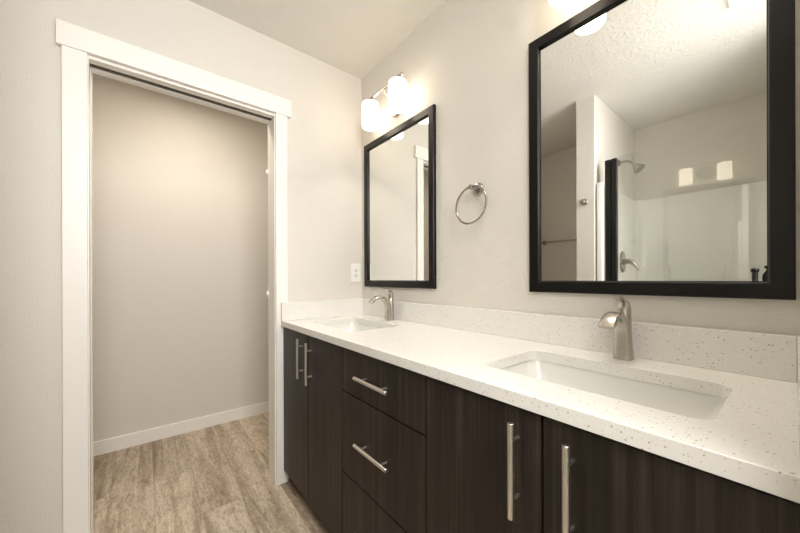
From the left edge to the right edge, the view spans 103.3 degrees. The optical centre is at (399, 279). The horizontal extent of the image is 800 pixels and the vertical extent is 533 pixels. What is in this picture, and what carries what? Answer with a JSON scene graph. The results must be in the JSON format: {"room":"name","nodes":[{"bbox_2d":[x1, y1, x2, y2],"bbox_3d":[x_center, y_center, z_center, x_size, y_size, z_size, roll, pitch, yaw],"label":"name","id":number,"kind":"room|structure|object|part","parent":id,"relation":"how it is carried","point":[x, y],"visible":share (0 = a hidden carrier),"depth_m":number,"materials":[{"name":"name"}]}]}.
{"room":"bathroom","nodes":[
{"label":"bathroom","id":0,"kind":"room"},
{"bbox_2d":[92,74,268,441],"bbox_3d":[-1.757,-0.090,2.260,2.370,2.440,0.111,0,0,-39],"label":"wall","id":1,"kind":"structure","parent":0,"point":[180,187],"depth_m":2.28,"materials":[{"name":"white paint"}]},
{"bbox_2d":[94,401,268,455],"bbox_3d":[-1.761,1.085,2.174,2.250,0.090,0.014,0,0,-39],"label":"baseboard","id":2,"kind":"structure","parent":1,"relation":"attached to","point":[113,444],"depth_m":2.28,"materials":[{"name":"white paint"}]},
{"bbox_2d":[0,0,361,532],"bbox_3d":[-1.163,-0.091,1.426,2.250,2.440,0.115,0,0,-39],"label":"wall","id":3,"kind":"structure","parent":0,"point":[324,127],"depth_m":1.22,"materials":[{"name":"white paint"}]},
{"bbox_2d":[56,18,290,532],"bbox_3d":[-1.000,0.066,1.543,0.902,2.124,0.141,0,0,-39],"label":"door frame","id":4,"kind":"structure","parent":3,"relation":"in","point":[85,52],"depth_m":1.29,"materials":[{"name":"white paint"}]},
{"bbox_3d":[-1.279,0.113,1.248,0.070,2.032,0.018,0,0,-39],"label":"casing","id":5,"kind":"part","parent":4,"relation":"part of","materials":[{"name":"white paint"}]},
{"bbox_3d":[-0.967,-0.950,1.497,0.902,0.092,0.024,0,0,-39],"label":"head casing","id":6,"kind":"part","parent":4,"relation":"part of","materials":[{"name":"white paint"}]},
{"bbox_3d":[-0.654,0.111,1.750,0.062,2.032,0.018,0,0,-39],"label":"casing","id":7,"kind":"part","parent":4,"relation":"part of","materials":[{"name":"white paint"}]},
{"bbox_2d":[351,264,360,281],"bbox_3d":[-0.286,-0.040,2.051,0.070,0.118,0.008,0,0,-39],"label":"wall outlet","id":8,"kind":"object","parent":3,"relation":"attached to","point":[355,268],"visible":1,"depth_m":2.05,"materials":[{"name":"white plastic"}]},
{"bbox_2d":[354,268,357,277],"bbox_3d":[-0.285,-0.040,2.050,0.033,0.067,0.002,0,0,-39],"label":"receptacle","id":9,"kind":"object","parent":8,"relation":"attached to","point":[355,269],"depth_m":2.05,"materials":[{"name":"white plastic"}]},
{"bbox_2d":[94,412,329,532],"bbox_3d":[-0.615,1.177,0.677,2.580,0.100,4.005,0,0,-39],"label":"floor","id":10,"kind":"structure","parent":0,"point":[213,479],"depth_m":1.69,"materials":[{"name":"brown wood"}]},
{"bbox_2d":[283,327,342,532],"bbox_3d":[-0.244,0.691,1.636,0.550,0.868,0.666,0,0,-39],"label":"vanity cabinet","id":11,"kind":"object","parent":10,"relation":"on","point":[313,447],"visible":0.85,"depth_m":1.42,"materials":[{"name":"black wood"}]},
{"bbox_3d":[-0.528,0.657,1.617,0.019,0.783,0.339,0,0,-39],"label":"cabinet door","id":12,"kind":"part","parent":11,"relation":"part of","materials":[{"name":"brown wood"}]},
{"bbox_3d":[-0.481,0.382,1.517,0.033,0.190,0.013,0,0,-39],"label":"handle","id":13,"kind":"part","parent":11,"relation":"part of","materials":[{"name":"silver metal"}]},
{"bbox_3d":[-0.416,0.385,1.436,0.033,0.190,0.013,0,0,-39],"label":"handle","id":14,"kind":"part","parent":11,"relation":"part of","materials":[{"name":"silver metal"}]},
{"bbox_3d":[-0.318,0.657,1.357,0.019,0.783,0.321,0,0,-39],"label":"cabinet door","id":15,"kind":"part","parent":11,"relation":"part of","materials":[{"name":"brown wood"}]},
{"bbox_2d":[281,298,799,503],"bbox_3d":[0.108,0.191,1.214,0.533,0.130,1.805,0,0,-39],"label":"countertop","id":16,"kind":"structure","parent":11,"relation":"on","point":[753,440],"depth_m":0.75,"materials":[{"name":"white stone"}]},
{"bbox_2d":[327,323,379,330],"bbox_3d":[-0.239,0.323,1.620,0.306,0.130,0.476,0,0,-39],"label":"undermount sink","id":17,"kind":"object","parent":16,"relation":"in","point":[345,326],"visible":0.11,"depth_m":1.83,"materials":[{"name":"white ceramic"}]},
{"bbox_2d":[368,288,394,320],"bbox_3d":[-0.098,0.138,1.719,0.158,0.178,0.047,0,0,-39],"label":"faucet","id":18,"kind":"object","parent":16,"relation":"on","point":[389,303],"visible":1,"depth_m":1.73,"materials":[{"name":"silver metal"}]},
{"bbox_3d":[-0.106,0.158,1.713,0.138,0.137,0.043,0,0,-39],"label":"spout","id":19,"kind":"part","parent":18,"relation":"part of","materials":[{"name":"silver metal"}]},
{"bbox_3d":[-0.069,0.076,1.743,0.077,0.056,0.034,0,0,-39],"label":"lever handle","id":20,"kind":"part","parent":18,"relation":"part of","materials":[{"name":"silver metal"}]},
{"bbox_2d":[500,360,725,419],"bbox_3d":[0.458,0.321,0.753,0.306,0.130,0.476,0,0,-39],"label":"undermount sink","id":21,"kind":"object","parent":16,"relation":"in","point":[682,402],"visible":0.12,"depth_m":0.81,"materials":[{"name":"white ceramic"}]},
{"bbox_2d":[598,296,633,360],"bbox_3d":[0.590,0.136,0.862,0.158,0.178,0.047,0,0,-39],"label":"faucet","id":22,"kind":"object","parent":16,"relation":"on","point":[620,321],"visible":1,"depth_m":0.87,"materials":[{"name":"silver metal"}]},
{"bbox_3d":[0.619,0.075,0.886,0.077,0.056,0.034,0,0,-39],"label":"lever handle","id":23,"kind":"part","parent":22,"relation":"part of","materials":[{"name":"silver metal"}]},
{"bbox_2d":[342,347,427,532],"bbox_3d":[0.112,0.690,1.193,0.550,0.868,0.469,0,0,-39],"label":"base cabinet","id":24,"kind":"object","parent":10,"relation":"on","point":[384,429],"visible":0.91,"depth_m":1.01,"materials":[{"name":"black wood"}]},
{"bbox_3d":[-0.093,0.344,1.034,0.033,0.013,0.190,0,0,-39],"label":"handle","id":25,"kind":"part","parent":24,"relation":"part of","materials":[{"name":"silver metal"}]},
{"bbox_3d":[-0.092,0.579,1.034,0.033,0.013,0.190,0,0,-39],"label":"handle","id":26,"kind":"part","parent":24,"relation":"part of","materials":[{"name":"silver metal"}]},
{"bbox_3d":[-0.068,0.894,1.047,0.019,0.306,0.466,0,0,-39],"label":"drawer","id":27,"kind":"part","parent":24,"relation":"part of","materials":[{"name":"brown wood"}]},
{"bbox_3d":[-0.070,0.344,1.046,0.019,0.160,0.466,0,0,-39],"label":"drawer","id":28,"kind":"part","parent":24,"relation":"part of","materials":[{"name":"brown wood"}]},
{"bbox_2d":[426,377,799,532],"bbox_3d":[0.462,0.689,0.756,0.550,0.868,0.648,0,0,-39],"label":"vanity cabinet","id":29,"kind":"object","parent":10,"relation":"on","point":[494,466],"visible":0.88,"depth_m":0.59,"materials":[{"name":"black wood"}]},
{"bbox_3d":[0.179,0.655,0.738,0.019,0.783,0.319,0,0,-39],"label":"cabinet door","id":30,"kind":"part","parent":29,"relation":"part of","materials":[{"name":"brown wood"}]},
{"bbox_3d":[0.228,0.381,0.635,0.033,0.190,0.013,0,0,-39],"label":"handle","id":31,"kind":"part","parent":29,"relation":"part of","materials":[{"name":"silver metal"}]},
{"bbox_3d":[0.294,0.382,0.552,0.033,0.190,0.013,0,0,-39],"label":"handle","id":32,"kind":"part","parent":29,"relation":"part of","materials":[{"name":"silver metal"}]},
{"bbox_3d":[0.383,0.655,0.484,0.019,0.783,0.322,0,0,-39],"label":"cabinet door","id":33,"kind":"part","parent":29,"relation":"part of","materials":[{"name":"brown wood"}]},
{"bbox_2d":[92,0,446,124],"bbox_3d":[-0.623,-1.363,0.676,2.580,0.100,4.005,0,0,-39],"label":"ceiling","id":34,"kind":"structure","parent":0,"point":[353,37],"depth_m":1.63,"materials":[{"name":"white paint"}]},
{"bbox_2d":[361,0,799,335],"bbox_3d":[0.337,-0.096,1.451,0.120,2.440,3.774,0,0,-39],"label":"wall","id":35,"kind":"structure","parent":0,"point":[469,59],"depth_m":1.31,"materials":[{"name":"white paint"}]},
{"bbox_2d":[362,72,406,130],"bbox_3d":[-0.071,-0.955,1.740,0.146,0.173,0.349,0,0,-39],"label":"vanity light","id":36,"kind":"object","parent":35,"relation":"attached to","point":[397,86],"visible":1,"depth_m":1.65,"materials":[{"name":"white glass"}]},
{"bbox_3d":[-0.171,-0.941,1.823,0.095,0.144,0.095,0,0,-39],"label":"lamp shade","id":37,"kind":"part","parent":36,"relation":"part of","materials":[{"name":"white glass"}]},
{"bbox_3d":[-0.022,-0.975,1.780,0.020,0.120,0.120,0,0,-39],"label":"plate","id":38,"kind":"part","parent":36,"relation":"part of","materials":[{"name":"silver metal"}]},
{"bbox_3d":[-0.012,-0.941,1.625,0.095,0.144,0.095,0,0,-39],"label":"lamp shade","id":39,"kind":"part","parent":36,"relation":"part of","materials":[{"name":"white glass"}]},
{"bbox_2d":[364,104,436,288],"bbox_3d":[-0.027,-0.402,1.790,0.018,0.900,0.630,0,0,-39],"label":"wall mirror","id":40,"kind":"object","parent":35,"relation":"attached to","point":[400,164],"visible":1,"depth_m":1.74,"materials":[{"name":"black mirror"}]},
{"bbox_2d":[455,183,486,224],"bbox_3d":[0.311,-0.318,1.332,0.066,0.183,0.165,0,0,-39],"label":"towel ring","id":41,"kind":"object","parent":35,"relation":"attached to","point":[478,188],"visible":1,"depth_m":1.33,"materials":[{"name":"grey metal"}]},
{"bbox_3d":[0.313,-0.384,1.333,0.060,0.051,0.051,0,0,-39],"label":"post","id":42,"kind":"part","parent":41,"relation":"part of","materials":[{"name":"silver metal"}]},
{"bbox_2d":[549,0,575,7],"bbox_3d":[0.610,-0.957,0.893,0.146,0.173,0.349,0,0,-39],"label":"vanity light","id":43,"kind":"object","parent":35,"relation":"attached to","point":[554,3],"visible":1,"depth_m":1.00,"materials":[{"name":"white glass"}]},
{"bbox_2d":[363,299,796,382],"bbox_3d":[0.313,0.175,1.369,0.019,0.100,1.750,0,0,-39],"label":"backsplash","id":44,"kind":"structure","parent":35,"relation":"attached to","point":[765,355],"depth_m":0.89,"materials":[{"name":"white stone"}]},
{"bbox_2d":[529,0,795,299],"bbox_3d":[0.668,-0.407,0.925,0.018,0.908,0.610,0,0,-39],"label":"wall mirror","id":45,"kind":"object","parent":35,"relation":"attached to","point":[662,133],"visible":1,"depth_m":0.86,"materials":[{"name":"black mirror"}]}
]}

